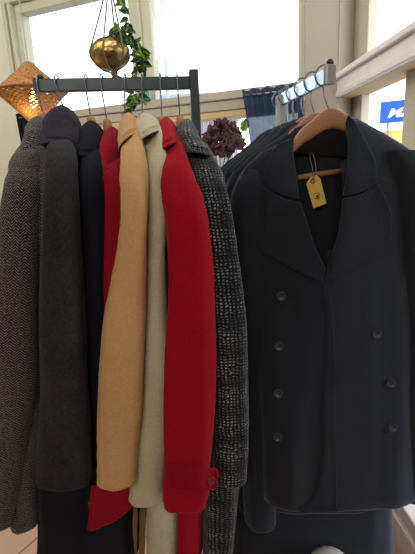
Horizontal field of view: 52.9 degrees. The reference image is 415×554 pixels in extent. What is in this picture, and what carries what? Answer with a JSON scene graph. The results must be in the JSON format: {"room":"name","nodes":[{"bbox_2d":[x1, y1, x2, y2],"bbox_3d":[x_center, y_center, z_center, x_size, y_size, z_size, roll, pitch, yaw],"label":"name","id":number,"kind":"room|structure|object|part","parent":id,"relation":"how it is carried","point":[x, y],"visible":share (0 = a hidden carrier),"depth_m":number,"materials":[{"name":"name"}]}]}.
{"room":"clothing store","nodes":[
{"label":"clothing store","id":0,"kind":"room"},
{"bbox_2d":[0,3,20,201],"bbox_3d":[-0.925,-0.608,2.633,3.055,2.720,0.160,3,15,22],"label":"wall","id":1,"kind":"structure","parent":0,"point":[10,141],"depth_m":2.58,"materials":[{"name":"beige paint"}]},
{"bbox_2d":[0,0,305,129],"bbox_3d":[-0.336,-0.966,2.252,1.713,1.280,0.120,3,15,22],"label":"window","id":2,"kind":"structure","parent":1,"relation":"in","point":[229,104],"depth_m":2.19,"materials":[{"name":"beige paint"}]},
{"bbox_2d":[143,91,150,100],"bbox_3d":[-0.322,-0.977,2.171,0.046,0.108,0.046,-3,14,0],"label":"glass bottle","id":3,"kind":"object","parent":2,"relation":"on","point":[147,93],"visible":0.22,"depth_m":2.16,"materials":[{"name":"teal glass"}]},
{"bbox_3d":[-0.334,-0.337,2.323,1.630,0.035,0.781,-3,14,0],"label":"sill","id":4,"kind":"structure","parent":1,"relation":"attached to","visible":0},
{"bbox_2d":[16,113,27,141],"bbox_3d":[-1.023,-0.690,2.496,0.214,0.573,0.039,3,15,21],"label":"curtain","id":5,"kind":"object","parent":4,"relation":"on","point":[21,121],"visible":0.06,"depth_m":2.47,"materials":[{"name":"black fabric"}]},
{"bbox_2d":[201,117,247,167],"bbox_3d":[0.082,-0.556,2.080,0.266,0.466,0.114,4,15,26],"label":"potted plant","id":6,"kind":"object","parent":4,"relation":"on","point":[231,139],"visible":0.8,"depth_m":2.03,"materials":[{"name":"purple plant"}]},
{"bbox_2d":[242,83,302,142],"bbox_3d":[0.306,-0.613,1.970,0.284,0.547,0.036,3,15,21],"label":"sheer curtain","id":7,"kind":"object","parent":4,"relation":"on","point":[260,111],"visible":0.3,"depth_m":1.95,"materials":[{"name":"blue fabric"}]},
{"bbox_3d":[0.294,-0.847,1.914,0.264,0.008,0.008,3,15,22],"label":"curtain rod","id":8,"kind":"part","parent":7,"relation":"part of","materials":[{"name":"grey metal"}]},
{"bbox_2d":[0,524,400,553],"bbox_3d":[-0.688,1.301,0.631,3.177,0.060,5.809,-3,14,0],"label":"floor","id":9,"kind":"structure","parent":0,"point":[10,543],"depth_m":1.62,"materials":[{"name":"beige tile"}]},
{"bbox_2d":[32,69,201,139],"bbox_3d":[0.005,0.300,1.128,0.580,1.582,0.529,9,18,39],"label":"clothes rack","id":10,"kind":"object","parent":9,"relation":"on","point":[191,82],"visible":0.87,"depth_m":0.92,"materials":[{"name":"metal"}]},
{"bbox_2d":[35,74,46,117],"bbox_3d":[-0.357,-0.329,0.926,0.023,0.224,0.270,-3,14,0],"label":"hanger","id":11,"kind":"object","parent":10,"relation":"hanging from","point":[42,114],"visible":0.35,"depth_m":0.90,"materials":[{"name":"metal"}]},
{"bbox_2d":[0,116,45,534],"bbox_3d":[-0.398,0.090,1.048,0.266,0.919,0.510,-3,14,0],"label":"coat","id":12,"kind":"object","parent":11,"relation":"hanging from","point":[20,204],"visible":0.48,"depth_m":0.81,"materials":[{"name":"grey fabric"}]},
{"bbox_2d":[54,74,62,104],"bbox_3d":[-0.313,-0.336,0.929,0.024,0.215,0.270,-3,14,0],"label":"hanger","id":13,"kind":"object","parent":10,"relation":"hanging from","point":[55,75],"visible":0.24,"depth_m":0.90,"materials":[{"name":"metal"}]},
{"bbox_2d":[36,105,92,553],"bbox_3d":[-0.338,0.145,1.044,0.248,1.071,0.562,-3,14,0],"label":"coat","id":14,"kind":"object","parent":13,"relation":"hanging from","point":[64,469],"visible":0.74,"depth_m":0.78,"materials":[{"name":"grey fabric"}]},
{"bbox_2d":[83,73,95,121],"bbox_3d":[-0.257,-0.331,0.940,0.023,0.235,0.270,-3,14,0],"label":"hanger","id":15,"kind":"object","parent":10,"relation":"hanging from","point":[92,118],"visible":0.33,"depth_m":0.92,"materials":[{"name":"metal"}]},
{"bbox_2d":[99,73,111,131],"bbox_3d":[-0.223,-0.330,0.945,0.023,0.242,0.270,-3,14,0],"label":"hanger","id":16,"kind":"object","parent":10,"relation":"hanging from","point":[107,123],"visible":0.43,"depth_m":0.92,"materials":[{"name":"metal"}]},
{"bbox_2d":[87,126,131,530],"bbox_3d":[-0.192,0.087,1.069,0.161,0.891,0.509,-1,14,7],"label":"coat","id":17,"kind":"object","parent":16,"relation":"hanging from","point":[105,507],"visible":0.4,"depth_m":0.83,"materials":[{"name":"red fabric"}]},
{"bbox_2d":[77,120,139,553],"bbox_3d":[-0.266,0.165,1.083,0.202,1.068,0.511,-3,14,0],"label":"coat","id":18,"kind":"object","parent":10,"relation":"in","point":[116,537],"visible":0.39,"depth_m":0.81,"materials":[{"name":"black fabric"}]},
{"bbox_3d":[-0.206,-0.427,0.925,0.336,0.027,0.016,-5,14,-7],"label":"rail arm","id":19,"kind":"part","parent":10,"relation":"part of","materials":[{"name":"paint"}]},
{"bbox_2d":[121,73,126,117],"bbox_3d":[-0.184,-0.338,0.950,0.023,0.233,0.270,-3,14,0],"label":"hanger","id":20,"kind":"object","parent":10,"relation":"hanging from","point":[124,74],"visible":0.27,"depth_m":0.92,"materials":[{"name":"metal"}]},
{"bbox_2d":[96,112,148,553],"bbox_3d":[-0.148,0.171,1.064,0.151,1.111,0.574,-2,14,4],"label":"coat","id":21,"kind":"object","parent":20,"relation":"hanging from","point":[121,364],"visible":0.79,"depth_m":0.77,"materials":[{"name":"beige fabric"}]},
{"bbox_2d":[138,73,143,116],"bbox_3d":[-0.146,-0.342,0.955,0.023,0.232,0.270,-3,14,0],"label":"hanger","id":22,"kind":"object","parent":10,"relation":"hanging from","point":[139,114],"visible":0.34,"depth_m":0.93,"materials":[{"name":"metal"}]},
{"bbox_2d":[129,112,176,553],"bbox_3d":[-0.118,0.163,1.088,0.145,1.107,0.538,-3,14,0],"label":"coat","id":23,"kind":"object","parent":22,"relation":"hanging from","point":[146,492],"visible":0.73,"depth_m":0.83,"materials":[{"name":"beige fabric"}]},
{"bbox_2d":[158,72,164,120],"bbox_3d":[-0.102,-0.341,0.961,0.023,0.239,0.270,-3,14,0],"label":"hanger","id":24,"kind":"object","parent":10,"relation":"hanging from","point":[161,116],"visible":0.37,"depth_m":0.93,"materials":[{"name":"metal"}]},
{"bbox_2d":[159,117,218,553],"bbox_3d":[-0.047,0.174,1.071,0.136,1.106,0.584,-3,14,0],"label":"coat","id":25,"kind":"object","parent":24,"relation":"hanging from","point":[189,393],"visible":0.88,"depth_m":0.78,"materials":[{"name":"red fabric"}]},
{"bbox_2d":[176,72,183,127],"bbox_3d":[-0.062,-0.344,0.966,0.023,0.240,0.270,-3,14,0],"label":"hanger","id":26,"kind":"object","parent":10,"relation":"hanging from","point":[179,118],"visible":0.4,"depth_m":0.94,"materials":[{"name":"metal"}]},
{"bbox_2d":[176,119,248,553],"bbox_3d":[0.011,0.173,1.100,0.130,1.112,0.547,-4,14,-6],"label":"coat","id":27,"kind":"object","parent":26,"relation":"hanging from","point":[230,443],"visible":0.74,"depth_m":0.83,"materials":[{"name":"grey fabric"}]},
{"bbox_2d":[275,59,335,125],"bbox_3d":[0.239,0.289,1.159,0.305,1.568,0.562,0,14,13],"label":"coat rack","id":28,"kind":"object","parent":9,"relation":"on","point":[327,76],"visible":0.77,"depth_m":0.96,"materials":[{"name":"silver metal"}]},
{"bbox_2d":[271,91,282,106],"bbox_3d":[0.205,-0.401,1.160,0.257,0.218,0.024,-3,14,0],"label":"hanger","id":29,"kind":"object","parent":28,"relation":"hanging from","point":[278,91],"visible":0.13,"depth_m":1.14,"materials":[{"name":"silver wood"}]},
{"bbox_2d":[220,129,269,169],"bbox_3d":[0.247,0.094,1.279,0.557,1.055,0.165,-3,14,0],"label":"coat","id":30,"kind":"object","parent":29,"relation":"hanging from","point":[263,133],"visible":0.02,"depth_m":1.17,"materials":[{"name":"fabric"}]},
{"bbox_3d":[0.236,0.247,1.306,0.028,1.520,0.028,-5,14,-9],"label":"post","id":31,"kind":"part","parent":28,"relation":"part of","materials":[{"name":"grey metal"}]},
{"bbox_2d":[278,87,289,121],"bbox_3d":[0.214,-0.388,1.107,0.257,0.218,0.024,-3,14,0],"label":"hanger","id":32,"kind":"object","parent":28,"relation":"hanging from","point":[284,87],"visible":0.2,"depth_m":1.09,"materials":[{"name":"silver wood"}]},
{"bbox_2d":[222,126,277,172],"bbox_3d":[0.263,0.105,1.224,0.557,1.055,0.170,-3,14,0],"label":"coat","id":33,"kind":"object","parent":32,"relation":"hanging from","point":[270,130],"visible":0.02,"depth_m":1.12,"materials":[{"name":"fabric"}]},
{"bbox_2d":[285,82,297,119],"bbox_3d":[0.224,-0.376,1.054,0.257,0.218,0.024,-3,14,0],"label":"hanger","id":34,"kind":"object","parent":28,"relation":"hanging from","point":[293,82],"visible":0.12,"depth_m":1.04,"materials":[{"name":"silver wood"}]},
{"bbox_2d":[223,122,287,173],"bbox_3d":[0.278,0.115,1.170,0.538,1.055,0.164,-3,14,0],"label":"coat","id":35,"kind":"object","parent":34,"relation":"hanging from","point":[276,129],"visible":0.02,"depth_m":1.06,"materials":[{"name":"fabric"}]},
{"bbox_2d":[293,77,306,122],"bbox_3d":[0.233,-0.363,1.002,0.257,0.218,0.025,-3,14,0],"label":"hanger","id":36,"kind":"object","parent":28,"relation":"hanging from","point":[296,94],"visible":0.22,"depth_m":0.99,"materials":[{"name":"brown wood"}]},
{"bbox_3d":[0.235,-0.321,1.012,0.257,0.131,0.024,-3,14,0],"label":"hanger arm","id":37,"kind":"part","parent":36,"relation":"part of","materials":[{"name":"brown wood"}]},
{"bbox_2d":[224,119,393,553],"bbox_3d":[0.301,0.283,1.157,0.530,1.376,0.161,-3,14,0],"label":"coat","id":38,"kind":"object","parent":36,"relation":"hanging from","point":[368,532],"visible":0.06,"depth_m":1.20,"materials":[{"name":"fabric"}]},
{"bbox_2d":[288,71,319,133],"bbox_3d":[0.244,-0.350,0.945,0.257,0.218,0.026,-3,14,0],"label":"hanger","id":39,"kind":"object","parent":28,"relation":"hanging from","point":[314,114],"visible":0.27,"depth_m":0.94,"materials":[{"name":"brown wood"}]},
{"bbox_2d":[226,123,377,514],"bbox_3d":[0.307,0.142,1.057,0.530,1.046,0.165,-3,14,-2],"label":"coat","id":40,"kind":"object","parent":39,"relation":"hanging from","point":[323,220],"visible":0.07,"depth_m":0.94,"materials":[{"name":"fabric"}]},
{"bbox_3d":[0.246,-0.307,0.955,0.257,0.131,0.024,-3,14,0],"label":"hanger arm","id":41,"kind":"part","parent":39,"relation":"part of","materials":[{"name":"brown wood"}]},
{"bbox_2d":[293,64,347,180],"bbox_3d":[0.260,-0.328,0.890,0.257,0.237,0.026,-3,14,0],"label":"hanger","id":42,"kind":"object","parent":28,"relation":"hanging from","point":[330,118],"visible":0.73,"depth_m":0.88,"materials":[{"name":"brown wood"}]},
{"bbox_3d":[0.262,-0.294,0.897,0.257,0.131,0.024,-3,14,0],"label":"hanger arm","id":43,"kind":"part","parent":42,"relation":"part of","materials":[{"name":"brown wood"}]},
{"bbox_2d":[230,115,414,532],"bbox_3d":[0.319,0.161,1.004,0.516,1.033,0.163,-3,14,-1],"label":"coat","id":44,"kind":"object","parent":42,"relation":"hanging from","point":[331,357],"visible":0.98,"depth_m":0.94,"materials":[{"name":"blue fabric"}]},
{"bbox_2d":[306,153,325,207],"bbox_3d":[0.230,-0.209,0.899,0.031,0.120,0.044,-14,18,-39],"label":"price tag","id":45,"kind":"object","parent":44,"relation":"hanging from","point":[314,185],"visible":1,"depth_m":0.90,"materials":[{"name":"beige paper"}]},
{"bbox_3d":[0.250,-0.414,0.853,0.022,0.038,0.016,-5,14,-9],"label":"plate","id":46,"kind":"part","parent":28,"relation":"part of","materials":[{"name":"grey metal"}]},
{"bbox_3d":[0.249,-0.437,0.848,0.016,0.012,0.016,-3,14,0],"label":"knob","id":47,"kind":"part","parent":28,"relation":"part of","materials":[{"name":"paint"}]},
{"bbox_2d":[312,546,343,553],"bbox_3d":[0.335,0.912,1.152,0.116,0.354,0.116,-3,14,0],"label":"bin","id":48,"kind":"object","parent":9,"relation":"on","point":[322,549],"visible":1,"depth_m":1.13,"materials":[{"name":"plastic"}]},
{"bbox_2d":[305,0,339,115],"bbox_3d":[0.560,-0.536,2.043,0.145,2.720,0.160,3,15,22],"label":"wall","id":49,"kind":"structure","parent":0,"point":[322,16],"depth_m":1.84,"materials":[{"name":"grey paint"}]},
{"bbox_3d":[-0.818,-1.397,-0.027,3.177,0.060,5.809,-3,14,0],"label":"ceiling","id":50,"kind":"structure","parent":0,"visible":0},
{"bbox_2d":[0,0,67,120],"bbox_3d":[-0.652,-1.119,1.387,0.250,1.165,0.250,-3,14,0],"label":"pendant lamp","id":51,"kind":"object","parent":50,"relation":"hanging from","point":[17,90],"visible":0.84,"depth_m":1.44,"materials":[{"name":"wicker"}]},
{"bbox_3d":[-0.656,-1.199,1.368,0.003,1.000,0.003,-8,15,-22],"label":"cord","id":52,"kind":"part","parent":51,"relation":"part of","materials":[{"name":"beige paint"}]},
{"bbox_3d":[-0.633,-0.713,1.486,0.240,0.097,0.240,-3,14,0],"label":"lamp shade","id":53,"kind":"part","parent":51,"relation":"part of","materials":[{"name":"wicker"}]},
{"bbox_3d":[-0.628,-0.608,1.512,0.240,0.113,0.240,-3,14,0],"label":"lamp shade","id":54,"kind":"part","parent":51,"relation":"part of","materials":[{"name":"wicker"}]},
{"bbox_2d":[89,0,130,76],"bbox_3d":[-0.337,-1.147,1.260,0.131,1.079,0.136,-3,14,0],"label":"planter","id":55,"kind":"object","parent":50,"relation":"hanging from","point":[112,54],"visible":0.94,"depth_m":1.32,"materials":[{"name":"gold metal"}]},
{"bbox_2d":[90,37,130,70],"bbox_3d":[-0.317,-0.724,1.364,0.131,0.089,0.131,-3,14,0],"label":"bowl","id":56,"kind":"object","parent":55,"relation":"on","point":[107,53],"depth_m":1.32,"materials":[{"name":"gold metal"}]},
{"bbox_2d":[106,0,151,117],"bbox_3d":[-0.256,-0.721,1.383,0.146,0.388,0.113,-10,15,-26],"label":"trailing plant","id":57,"kind":"object","parent":55,"relation":"in","point":[140,54],"visible":0.8,"depth_m":1.37,"materials":[{"name":"green plant"}]},
{"bbox_3d":[-0.268,-0.670,1.388,0.085,0.254,0.043,-3,14,0],"label":"vine stem","id":58,"kind":"part","parent":57,"relation":"part of","materials":[{"name":"green plant"}]},
{"bbox_3d":[0.812,0.020,-0.284,0.377,2.720,4.602,-3,14,0],"label":"wall","id":59,"kind":"structure","parent":0,"visible":0},
{"bbox_2d":[336,0,414,553],"bbox_3d":[0.702,-0.268,1.278,0.162,2.450,1.680,-3,14,-3],"label":"window frame","id":60,"kind":"structure","parent":59,"relation":"in","point":[365,68],"depth_m":1.59,"materials":[{"name":"beige paint"}]},
{"bbox_3d":[0.656,-0.446,2.014,0.018,2.450,0.156,9,18,41],"label":"corner post","id":61,"kind":"part","parent":60,"relation":"part of","materials":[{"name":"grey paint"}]},
{"bbox_3d":[0.742,0.883,1.481,0.120,0.115,1.530,-3,14,-3],"label":"rail","id":62,"kind":"part","parent":60,"relation":"part of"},
{"bbox_2d":[393,530,407,553],"bbox_3d":[0.787,1.321,0.028,0.015,0.050,4.600,-3,14,-3],"label":"baseboard","id":63,"kind":"structure","parent":59,"relation":"attached to","point":[398,543],"depth_m":1.50,"materials":[{"name":"beige wood"}]},
{"label":"outside","id":64,"kind":"structure","parent":0,"visible":0},
{"bbox_3d":[-0.236,-4.922,26.589,60.000,0.080,66.000,-3,14,0],"label":"pavement","id":65,"kind":"object","parent":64,"visible":0},
{"bbox_2d":[160,0,169,97],"bbox_3d":[-1.249,-5.771,12.956,0.240,8.120,0.240,-3,14,0],"label":"pole","id":66,"kind":"object","parent":65,"relation":"on","point":[161,1],"visible":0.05,"depth_m":12.60,"materials":[{"name":"grey paint"}]},
{"bbox_2d":[162,92,208,132],"bbox_3d":[-1.805,-7.553,25.416,3.949,5.729,5.400,-3,14,0],"label":"building","id":67,"kind":"structure","parent":65,"relation":"on","point":[186,94],"depth_m":22.13,"materials":[{"name":"grey paint"}]},
{"bbox_2d":[201,119,239,166],"bbox_3d":[-0.681,-0.900,5.485,2.250,2.153,1.300,-3,14,0],"label":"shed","id":68,"kind":"object","parent":65,"relation":"on","point":[204,125],"visible":0.02,"depth_m":4.76,"materials":[{"name":"white"}]},
{"bbox_2d":[380,100,403,134],"bbox_3d":[2.983,-1.380,6.229,0.850,2.389,0.102,3,15,23],"label":"shop sign","id":69,"kind":"object","parent":65,"relation":"on","point":[390,111],"visible":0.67,"depth_m":6.05,"materials":[{"name":"blue plastic"}]},
{"bbox_2d":[381,129,402,143],"bbox_3d":[4.686,-1.609,7.671,5.200,1.992,3.900,3,15,23],"label":"building","id":70,"kind":"structure","parent":65,"relation":"on","point":[395,134],"depth_m":6.19,"materials":[{"name":"yellow paint"}]}
]}

